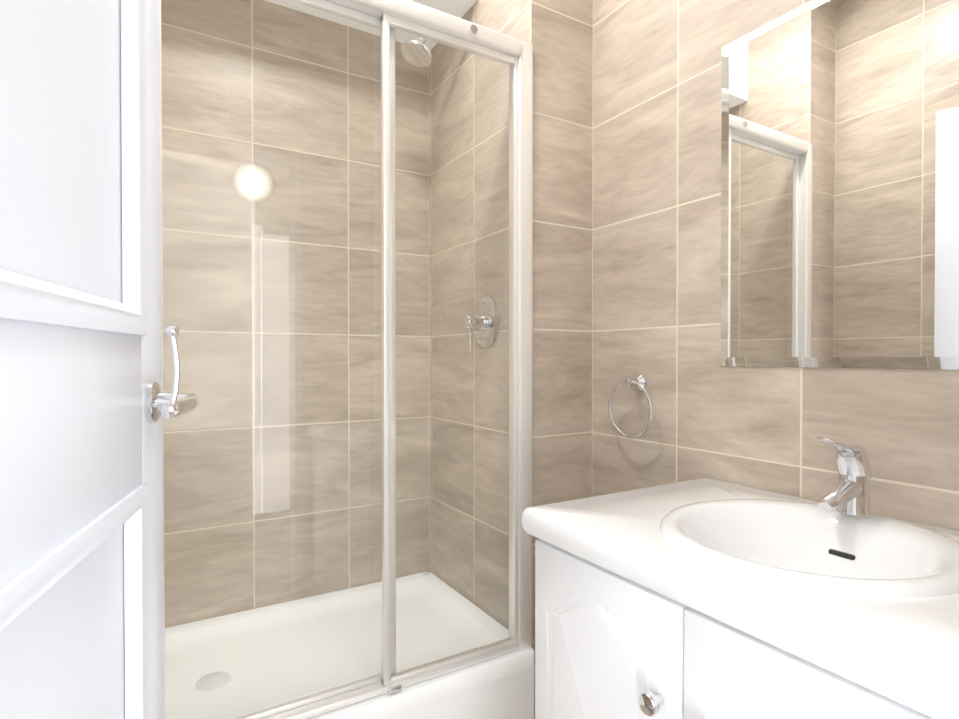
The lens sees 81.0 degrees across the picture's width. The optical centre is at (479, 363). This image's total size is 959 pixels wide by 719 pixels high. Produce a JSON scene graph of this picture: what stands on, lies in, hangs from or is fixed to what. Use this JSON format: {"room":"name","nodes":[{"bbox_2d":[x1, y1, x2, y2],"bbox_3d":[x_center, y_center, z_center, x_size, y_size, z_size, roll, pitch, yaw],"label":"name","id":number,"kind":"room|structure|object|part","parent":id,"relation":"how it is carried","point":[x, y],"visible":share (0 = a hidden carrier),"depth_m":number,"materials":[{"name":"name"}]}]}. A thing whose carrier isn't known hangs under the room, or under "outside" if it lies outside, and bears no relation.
{"room":"bathroom","nodes":[
{"label":"bathroom","id":0,"kind":"room"},
{"bbox_2d":[161,0,429,627],"bbox_3d":[-0.683,-0.264,2.006,1.550,2.720,0.100,0,1,-31],"label":"wall","id":1,"kind":"structure","parent":0,"point":[330,399],"depth_m":1.95,"materials":[{"name":"beige tile"}]},
{"bbox_2d":[265,0,476,49],"bbox_3d":[-0.531,-1.427,1.800,1.010,0.390,0.390,0,1,-31],"label":"ceiling","id":2,"kind":"structure","parent":0,"point":[458,8],"depth_m":1.97,"materials":[{"name":"white paint"}]},
{"bbox_2d":[429,0,592,718],"bbox_3d":[0.079,-0.264,2.009,0.240,2.720,0.680,0,1,-31],"label":"wall","id":3,"kind":"structure","parent":0,"point":[557,35],"depth_m":1.79,"materials":[{"name":"beige tile"}]},
{"bbox_2d":[401,37,431,66],"bbox_3d":[-0.143,-1.073,1.891,0.254,0.151,0.110,0,1,-31],"label":"shower head","id":4,"kind":"object","parent":3,"relation":"attached to","point":[412,52],"depth_m":1.84},
{"bbox_2d":[462,297,499,353],"bbox_3d":[-0.014,-0.124,1.850,0.084,0.192,0.170,0,1,-31],"label":"shower valve","id":5,"kind":"object","parent":3,"relation":"attached to","point":[493,326],"depth_m":1.83,"materials":[{"name":"silver metal"}]},
{"bbox_2d":[592,0,958,530],"bbox_3d":[0.961,-0.253,0.871,0.100,2.720,3.740,0,1,-31],"label":"wall","id":6,"kind":"structure","parent":0,"point":[656,189],"depth_m":1.46,"materials":[{"name":"beige tile"}]},
{"bbox_2d":[608,374,652,437],"bbox_3d":[0.439,0.121,1.599,0.048,0.181,0.166,0,1,-31],"label":"towel ring","id":7,"kind":"object","parent":6,"relation":"attached to","point":[637,382],"visible":1,"depth_m":1.59,"materials":[{"name":"silver metal"}]},
{"bbox_2d":[721,0,958,369],"bbox_3d":[0.767,-0.380,1.089,0.006,0.780,0.676,0,1,-31],"label":"mirror","id":8,"kind":"object","parent":6,"relation":"attached to","point":[840,189],"visible":1,"depth_m":1.14,"materials":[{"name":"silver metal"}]},
{"bbox_3d":[0.168,1.162,0.409,2.150,0.100,3.740,0,1,-31],"label":"floor","id":9,"kind":"structure","parent":0,"visible":0},
{"bbox_2d":[165,572,533,718],"bbox_3d":[-0.447,0.967,1.684,1.006,0.265,0.713,0,1,-31],"label":"bathtub","id":10,"kind":"object","parent":9,"relation":"on","point":[501,687],"visible":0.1,"depth_m":1.65,"materials":[{"name":"white ceramic"}]},
{"bbox_2d":[160,0,532,718],"bbox_3d":[-0.287,-0.045,1.407,1.006,1.762,0.078,0,1,-31],"label":"shower enclosure","id":11,"kind":"object","parent":10,"relation":"on","point":[388,18],"visible":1,"depth_m":1.45,"materials":[{"name":"clear glass"}]},
{"bbox_3d":[-0.450,0.989,1.689,1.006,0.220,0.701,0,1,-31],"label":"riser panel","id":12,"kind":"part","parent":10,"relation":"part of","materials":[{"name":"white ceramic"}]},
{"bbox_2d":[522,436,958,718],"bbox_3d":[0.531,0.618,0.927,0.584,0.977,0.815,0,1,-31],"label":"bathroom vanity","id":13,"kind":"object","parent":9,"relation":"on","point":[704,598],"visible":1,"depth_m":0.86,"materials":[{"name":"white"}]},
{"bbox_3d":[0.207,0.680,0.975,0.022,0.653,0.354,0,1,-31],"label":"door","id":14,"kind":"part","parent":13,"relation":"part of","materials":[{"name":"white wood"}]},
{"bbox_3d":[0.259,0.508,0.842,0.032,0.035,0.035,0,1,-31],"label":"door knob","id":15,"kind":"part","parent":13,"relation":"part of","materials":[{"name":"silver metal"}]},
{"bbox_3d":[0.406,0.683,0.644,0.022,0.653,0.409,0,1,-31],"label":"door","id":16,"kind":"part","parent":13,"relation":"part of","materials":[{"name":"white wood"}]},
{"bbox_2d":[816,436,872,515],"bbox_3d":[0.664,0.203,1.029,0.147,0.150,0.060,0,1,-31],"label":"tap","id":17,"kind":"object","parent":13,"relation":"on","point":[851,495],"depth_m":1.03,"materials":[{"name":"silver metal"}]},
{"bbox_3d":[0.153,0.099,0.160,0.830,2.030,0.117,0,1,-31],"label":"lining","id":18,"kind":"object","parent":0,"visible":0},
{"bbox_2d":[0,0,163,718],"bbox_3d":[-0.344,0.116,0.397,0.052,1.977,0.760,0,1,-16],"label":"door leaf","id":19,"kind":"structure","parent":18,"relation":"attached to","point":[81,548],"depth_m":0.52,"materials":[{"name":"white wood"}]},
{"bbox_2d":[144,326,199,422],"bbox_3d":[-0.419,0.017,0.651,0.167,0.116,0.161,0,1,-16],"label":"door handle","id":20,"kind":"object","parent":19,"relation":"attached to","point":[158,402],"depth_m":0.64,"materials":[{"name":"silver metal"}]}
]}

